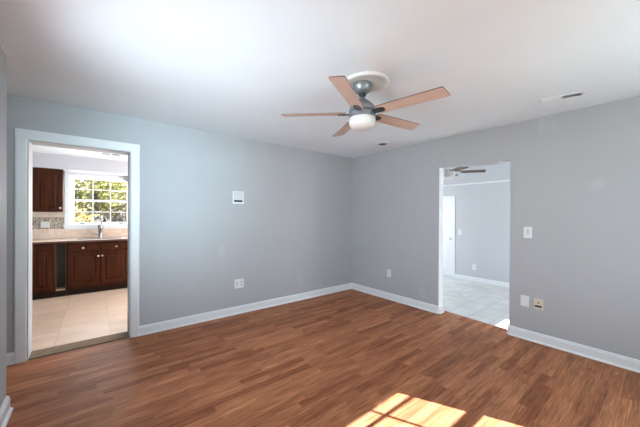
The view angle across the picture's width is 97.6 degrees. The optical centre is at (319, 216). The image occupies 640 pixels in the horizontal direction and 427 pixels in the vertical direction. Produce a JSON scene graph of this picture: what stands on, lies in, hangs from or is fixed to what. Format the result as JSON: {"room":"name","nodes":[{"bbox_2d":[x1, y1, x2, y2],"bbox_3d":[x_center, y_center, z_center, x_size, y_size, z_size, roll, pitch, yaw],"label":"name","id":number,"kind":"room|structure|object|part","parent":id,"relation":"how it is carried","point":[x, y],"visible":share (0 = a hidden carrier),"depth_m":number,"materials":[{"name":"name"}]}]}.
{"room":"empty living room","nodes":[
{"label":"empty living room","id":0,"kind":"room"},
{"bbox_2d":[0,46,6,406],"bbox_3d":[-1.536,0.136,-0.030,1.468,2.440,3.848,0,0,-39],"label":"wall","id":1,"kind":"structure","parent":0,"point":[3,59],"depth_m":1.86,"materials":[{"name":"grey paint"}]},
{"bbox_2d":[0,396,12,426],"bbox_3d":[-0.993,1.305,0.489,0.034,0.106,3.728,0,0,-39],"label":"baseboard","id":2,"kind":"structure","parent":1,"relation":"attached to","point":[6,410],"depth_m":1.84,"materials":[{"name":"white paint"}]},
{"bbox_2d":[33,145,127,161],"bbox_3d":[-3.507,-1.110,4.152,4.200,0.140,3.020,0,0,-39],"label":"ceiling","id":3,"kind":"structure","parent":0,"point":[36,148],"depth_m":4.64,"materials":[{"name":"paint"}]},
{"bbox_2d":[101,152,120,155],"bbox_3d":[-3.498,-1.037,4.685,0.270,0.008,0.160,0,0,-39],"label":"ceiling vent","id":4,"kind":"object","parent":3,"relation":"in","point":[101,152],"visible":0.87,"depth_m":4.68,"materials":[{"name":"white metal"}]},
{"bbox_2d":[52,212,120,238],"bbox_3d":[-4.419,0.136,5.290,4.200,2.370,0.120,0,0,-39],"label":"wall","id":5,"kind":"structure","parent":0,"point":[64,212],"depth_m":5.23,"materials":[{"name":"paint"}]},
{"bbox_2d":[41,222,49,227],"bbox_3d":[-4.796,0.144,4.888,0.115,0.105,0.013,0,0,-39],"label":"kitchen outlet","id":6,"kind":"object","parent":5,"relation":"attached to","point":[43,224],"visible":1,"depth_m":4.89,"materials":[{"name":"white plastic"}]},
{"bbox_2d":[32,217,63,228],"bbox_3d":[-5.317,0.116,4.488,1.795,0.206,0.012,0,0,-39],"label":"backsplash","id":7,"kind":"structure","parent":5,"relation":"attached to","point":[55,222],"depth_m":4.93,"materials":[{"name":"multicoloured glass"}]},
{"bbox_2d":[32,167,64,211],"bbox_3d":[-4.926,-0.444,4.566,1.102,0.726,0.347,0,0,-39],"label":"upper cabinet","id":8,"kind":"object","parent":5,"relation":"attached to","point":[48,185],"visible":0.61,"depth_m":4.69,"materials":[{"name":"brown wood"}]},
{"bbox_3d":[-4.836,-0.444,4.466,0.358,0.714,0.020,0,0,-39],"label":"door","id":9,"kind":"part","parent":8,"relation":"part of","materials":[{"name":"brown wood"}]},
{"bbox_2d":[32,212,127,238],"bbox_3d":[-4.425,0.156,5.201,4.080,0.470,0.010,0,0,-39],"label":"backsplash","id":10,"kind":"structure","parent":5,"relation":"attached to","point":[36,233],"depth_m":5.04,"materials":[{"name":"stone"}]},
{"bbox_2d":[33,152,127,175],"bbox_3d":[-4.313,-0.927,5.065,4.080,0.240,0.350,0,0,-39],"label":"soffit","id":11,"kind":"structure","parent":5,"relation":"attached to","point":[66,163],"depth_m":4.93,"materials":[{"name":"paint"}]},
{"bbox_2d":[64,172,127,228],"bbox_3d":[-4.221,-0.297,5.418,1.083,1.063,0.160,0,0,-39],"label":"window","id":12,"kind":"structure","parent":5,"relation":"in","point":[69,223],"depth_m":5.26,"materials":[{"name":"white paint"}]},
{"bbox_2d":[6,94,351,359],"bbox_3d":[-1.736,0.043,3.515,5.820,2.600,0.200,0,0,-39],"label":"wall","id":13,"kind":"structure","parent":0,"point":[291,233],"depth_m":3.70,"materials":[{"name":"grey paint"}]},
{"bbox_2d":[6,352,13,365],"bbox_3d":[-3.317,1.286,2.119,1.371,0.106,0.026,0,0,-39],"label":"baseboard","id":14,"kind":"structure","parent":13,"relation":"attached to","point":[9,356],"depth_m":2.53,"materials":[{"name":"white paint"}]},
{"bbox_2d":[14,128,139,363],"bbox_3d":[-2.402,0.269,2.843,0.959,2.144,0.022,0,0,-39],"label":"trim","id":15,"kind":"structure","parent":13,"relation":"attached to","point":[21,135],"depth_m":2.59,"materials":[{"name":"white paint"}]},
{"bbox_2d":[28,331,128,359],"bbox_3d":[-2.480,1.335,2.932,0.778,0.011,0.209,0,0,-39],"label":"threshold","id":16,"kind":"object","parent":13,"relation":"attached to","point":[49,351],"depth_m":2.88,"materials":[{"name":"beige wood"}]},
{"bbox_2d":[233,191,243,203],"bbox_3d":[-1.122,-0.260,3.856,0.160,0.173,0.030,0,0,-39],"label":"thermostat","id":17,"kind":"object","parent":13,"relation":"attached to","point":[238,196],"visible":1,"depth_m":3.85,"materials":[{"name":"white plastic"}]},
{"bbox_2d":[234,278,243,288],"bbox_3d":[-1.119,0.930,3.878,0.135,0.125,0.013,0,0,-39],"label":"wall plate","id":18,"kind":"object","parent":13,"relation":"attached to","point":[238,283],"visible":1,"depth_m":3.87,"materials":[{"name":"white plastic"}]},
{"bbox_2d":[139,283,351,335],"bbox_3d":[-0.715,1.294,4.196,3.370,0.106,0.026,0,0,-39],"label":"baseboard","id":19,"kind":"structure","parent":13,"relation":"attached to","point":[198,318],"depth_m":3.81,"materials":[{"name":"white paint"}]},
{"bbox_2d":[0,0,639,157],"bbox_3d":[-0.194,-1.141,1.589,5.820,0.120,4.720,0,0,-39],"label":"ceiling","id":20,"kind":"structure","parent":0,"point":[226,67],"depth_m":1.93,"materials":[{"name":"paint"}]},
{"bbox_2d":[347,71,388,94],"bbox_3d":[0.373,-1.070,2.265,0.368,0.021,0.368,0,0,-39],"label":"ceiling medallion","id":21,"kind":"object","parent":20,"relation":"attached to","point":[380,81],"visible":0.66,"depth_m":2.18,"materials":[{"name":"paint"}]},
{"bbox_2d":[281,75,450,136],"bbox_3d":[0.378,-0.886,2.284,1.245,0.365,1.258,0,0,-39],"label":"ceiling fan","id":22,"kind":"object","parent":21,"relation":"hanging from","point":[362,115],"visible":1,"depth_m":2.17,"materials":[{"name":"brown wood"}]},
{"bbox_3d":[-0.054,-0.835,2.297,0.524,0.009,0.116,0,12,4],"label":"blade","id":23,"kind":"part","parent":22,"relation":"part of","materials":[{"name":"brown wood"}]},
{"bbox_3d":[0.246,-0.835,2.654,0.116,0.009,0.524,-12,3,-14],"label":"blade","id":24,"kind":"part","parent":22,"relation":"part of","materials":[{"name":"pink wood"}]},
{"bbox_3d":[0.192,-0.833,1.900,0.116,0.009,0.524,13,5,22],"label":"blade","id":25,"kind":"part","parent":22,"relation":"part of","materials":[{"name":"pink wood"}]},
{"bbox_3d":[0.341,-0.748,2.268,0.214,0.089,0.214,0,0,-39],"label":"lamp shade","id":26,"kind":"part","parent":22,"relation":"part of","materials":[{"name":"white glass"}]},
{"bbox_3d":[0.679,-0.832,2.478,0.524,0.009,0.116,0,-12,-32],"label":"blade","id":27,"kind":"part","parent":22,"relation":"part of","materials":[{"name":"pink wood"}]},
{"bbox_3d":[0.645,-0.830,2.013,0.524,0.009,0.116,1,-12,40],"label":"blade","id":28,"kind":"part","parent":22,"relation":"part of","materials":[{"name":"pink wood"}]},
{"bbox_2d":[376,142,389,145],"bbox_3d":[0.934,-1.077,4.166,0.210,0.013,0.210,0,0,-39],"label":"ceiling fitting","id":29,"kind":"object","parent":20,"relation":"attached to","point":[378,143],"visible":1,"depth_m":4.14,"materials":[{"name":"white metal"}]},
{"bbox_2d":[539,91,585,103],"bbox_3d":[2.165,-1.067,2.510,0.305,0.008,0.115,0,0,34],"label":"ceiling vent","id":30,"kind":"object","parent":20,"relation":"in","point":[576,94],"visible":1,"depth_m":2.50,"materials":[{"name":"white metal"}]},
{"bbox_2d":[6,288,639,426],"bbox_3d":[-1.273,1.363,2.936,6.185,0.030,7.900,0,0,-39],"label":"floor","id":31,"kind":"structure","parent":0,"point":[351,357],"depth_m":2.41,"materials":[{"name":"laminate"}]},
{"bbox_2d":[32,244,55,299],"bbox_3d":[-4.918,0.877,4.415,1.130,0.888,0.609,0,0,-39],"label":"base cabinet","id":32,"kind":"object","parent":31,"relation":"on","point":[43,255],"visible":0.46,"depth_m":4.46,"materials":[{"name":"brown wood"}]},
{"bbox_2d":[55,243,65,296],"bbox_3d":[-4.427,0.879,4.808,0.124,0.888,0.608,0,0,-39],"label":"gap","id":33,"kind":"object","parent":31,"relation":"on","point":[60,248],"visible":0.7,"depth_m":4.71,"materials":[{"name":"brown wood"}]},
{"bbox_2d":[66,240,127,295],"bbox_3d":[-4.020,0.880,5.114,0.890,0.888,0.638,0,0,-39],"label":"base cabinet","id":34,"kind":"object","parent":31,"relation":"on","point":[90,266],"visible":0.93,"depth_m":4.86,"materials":[{"name":"brown wood"}]},
{"bbox_3d":[-4.011,0.528,4.760,0.414,0.130,0.020,0,0,-39],"label":"drawer","id":35,"kind":"part","parent":34,"relation":"part of","materials":[{"name":"brown wood"}]},
{"bbox_3d":[-4.013,0.897,4.761,0.414,0.567,0.020,0,0,-39],"label":"door","id":36,"kind":"part","parent":34,"relation":"part of","materials":[{"name":"brown wood"}]},
{"bbox_3d":[-3.675,0.529,5.028,0.414,0.130,0.020,0,0,-39],"label":"drawer","id":37,"kind":"part","parent":34,"relation":"part of","materials":[{"name":"brown wood"}]},
{"bbox_3d":[-3.677,0.898,5.029,0.414,0.567,0.020,0,0,-39],"label":"door","id":38,"kind":"part","parent":34,"relation":"part of","materials":[{"name":"brown wood"}]},
{"bbox_3d":[-3.159,0.883,5.801,1.308,0.888,0.638,0,0,-39],"label":"base cabinet","id":39,"kind":"object","parent":31,"relation":"on","visible":0},
{"bbox_2d":[32,236,127,243],"bbox_3d":[-3.989,0.499,5.133,3.478,0.199,0.642,0,0,-39],"label":"countertop","id":40,"kind":"structure","parent":39,"relation":"on","point":[120,238],"depth_m":4.81,"materials":[{"name":"beige stone"}]},
{"bbox_2d":[91,216,102,237],"bbox_3d":[-4.107,0.192,5.224,0.210,0.412,0.151,0,0,2],"label":"faucet","id":41,"kind":"object","parent":40,"relation":"on","point":[100,226],"visible":1,"depth_m":5.23,"materials":[{"name":"metal"}]},
{"bbox_2d":[77,237,120,239],"bbox_3d":[-3.996,0.502,5.080,0.636,0.193,0.336,0,0,-39],"label":"sink basin","id":42,"kind":"object","parent":40,"relation":"in","point":[104,237],"depth_m":5.17,"materials":[{"name":"grey metal"}]},
{"bbox_2d":[443,276,508,328],"bbox_3d":[2.985,1.541,4.865,3.250,0.050,5.840,0,0,-39],"label":"floor","id":43,"kind":"structure","parent":0,"point":[487,303],"depth_m":5.04,"materials":[{"name":"grey tile"}]},
{"bbox_2d":[443,161,509,282],"bbox_3d":[4.217,0.135,5.837,0.120,2.770,5.840,0,0,-39],"label":"wall","id":44,"kind":"structure","parent":0,"point":[482,211],"depth_m":6.37,"materials":[{"name":"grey paint"}]},
{"bbox_2d":[443,199,452,276],"bbox_3d":[2.999,0.526,7.202,0.076,1.939,0.784,0,0,-39],"label":"door","id":45,"kind":"structure","parent":44,"relation":"in","point":[447,203],"depth_m":7.01,"materials":[{"name":"white paint"}]},
{"bbox_2d":[443,196,454,277],"bbox_3d":[3.022,0.499,7.220,0.020,2.018,0.922,0,0,-39],"label":"trim","id":46,"kind":"structure","parent":44,"relation":"attached to","point":[444,197],"depth_m":6.88,"materials":[{"name":"white paint"}]},
{"bbox_2d":[443,180,509,185],"bbox_3d":[4.170,-0.765,5.792,0.014,0.032,5.600,0,0,-39],"label":"trim","id":47,"kind":"structure","parent":44,"relation":"attached to","point":[500,180],"depth_m":6.44,"materials":[{"name":"white paint"}]},
{"bbox_2d":[455,274,508,287],"bbox_3d":[4.604,1.474,5.237,0.016,0.100,4.163,0,0,-39],"label":"baseboard","id":48,"kind":"structure","parent":44,"relation":"attached to","point":[469,278],"depth_m":6.36,"materials":[{"name":"white paint"}]},
{"bbox_2d":[352,96,639,359],"bbox_3d":[1.804,0.087,3.834,0.110,2.950,5.720,0,0,-39],"label":"wall","id":49,"kind":"structure","parent":0,"point":[575,174],"depth_m":2.99,"materials":[{"name":"grey paint"}]},
{"bbox_2d":[352,283,443,313],"bbox_3d":[1.169,1.303,4.606,0.138,0.106,1.735,0,0,-39],"label":"baseboard","id":50,"kind":"structure","parent":49,"relation":"attached to","point":[432,308],"depth_m":4.38,"materials":[{"name":"white paint"}]},
{"bbox_2d":[438,167,443,305],"bbox_3d":[1.708,0.413,3.956,0.110,2.196,0.004,0,0,-39],"label":"trim","id":51,"kind":"structure","parent":49,"relation":"attached to","point":[441,170],"depth_m":3.95,"materials":[{"name":"white paint"}]},
{"bbox_2d":[447,311,507,329],"bbox_3d":[2.039,1.381,3.705,0.012,0.037,0.822,0,0,-34],"label":"trim","id":52,"kind":"structure","parent":49,"relation":"attached to","point":[447,311],"depth_m":3.63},
{"bbox_2d":[521,295,528,306],"bbox_3d":[2.288,0.946,3.129,0.008,0.118,0.078,0,0,-39],"label":"blank plate","id":53,"kind":"object","parent":49,"relation":"attached to","point":[524,299],"visible":1,"depth_m":3.12,"materials":[{"name":"white plastic"}]},
{"bbox_2d":[524,227,531,237],"bbox_3d":[2.306,0.178,3.106,0.013,0.122,0.078,0,0,-39],"label":"light switch","id":54,"kind":"object","parent":49,"relation":"attached to","point":[527,230],"visible":1,"depth_m":3.10,"materials":[{"name":"white plastic"}]},
{"bbox_2d":[534,298,542,309],"bbox_3d":[2.364,0.951,3.031,0.013,0.112,0.084,0,0,-39],"label":"jack plate","id":55,"kind":"object","parent":49,"relation":"attached to","point":[538,303],"visible":1,"depth_m":3.03,"materials":[{"name":"beige plastic"}]},
{"bbox_2d":[507,325,639,372],"bbox_3d":[2.855,1.320,2.494,0.138,0.106,2.059,0,0,-39],"label":"baseboard","id":56,"kind":"structure","parent":49,"relation":"attached to","point":[621,361],"depth_m":2.77,"materials":[{"name":"white paint"}]},
{"bbox_3d":[3.045,-1.314,4.890,3.140,0.120,5.840,0,0,-39],"label":"ceiling","id":57,"kind":"structure","parent":0,"visible":0},
{"bbox_2d":[444,167,485,179],"bbox_3d":[2.274,-0.959,5.034,1.133,0.600,1.098,0,0,-39],"label":"ceiling fan","id":58,"kind":"object","parent":57,"relation":"hanging from","point":[449,173],"visible":0.53,"depth_m":4.90,"materials":[{"name":"white plastic"}]},
{"bbox_3d":[2.300,-0.703,5.003,0.214,0.089,0.214,0,0,-39],"label":"lamp shade","id":59,"kind":"part","parent":58,"relation":"part of","materials":[{"name":"white glass"}]},
{"bbox_3d":[2.298,-0.786,4.641,0.116,0.009,0.454,12,0,0],"label":"blade","id":60,"kind":"part","parent":58,"relation":"part of","materials":[{"name":"brown wood"}]},
{"bbox_3d":[2.644,-0.785,4.889,0.454,0.009,0.116,0,-12,18],"label":"blade","id":61,"kind":"part","parent":58,"relation":"part of","materials":[{"name":"brown wood"}]},
{"label":"outside","id":62,"kind":"structure","parent":0,"visible":0},
{"bbox_3d":[-5.648,1.812,13.074,80.000,0.150,100.000,0,0,-39],"label":"ground","id":63,"kind":"structure","parent":62,"visible":0},
{"bbox_2d":[74,201,98,221],"bbox_3d":[-6.902,0.651,7.455,1.874,2.203,1.908,0,0,7],"label":"tree","id":64,"kind":"object","parent":63,"relation":"on","point":[77,217],"visible":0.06,"depth_m":7.42,"materials":[{"name":"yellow plant"}]},
{"bbox_2d":[74,179,126,221],"bbox_3d":[-7.762,-0.866,9.640,3.305,5.214,3.282,0,0,38],"label":"tree","id":65,"kind":"object","parent":63,"relation":"on","point":[97,183],"visible":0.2,"depth_m":9.63,"materials":[{"name":"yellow plant"}]},
{"bbox_2d":[74,181,126,221],"bbox_3d":[-12.435,-0.787,16.850,4.303,4.953,4.637,0,0,-2],"label":"tree","id":66,"kind":"object","parent":63,"relation":"on","point":[90,195],"visible":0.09,"depth_m":15.94,"materials":[{"name":"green plant"}]},
{"bbox_2d":[87,183,126,221],"bbox_3d":[-9.414,-1.027,13.251,2.972,5.490,3.554,0,0,-20],"label":"tree","id":67,"kind":"object","parent":63,"relation":"on","point":[124,194],"visible":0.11,"depth_m":13.06,"materials":[{"name":"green plant"}]}
]}

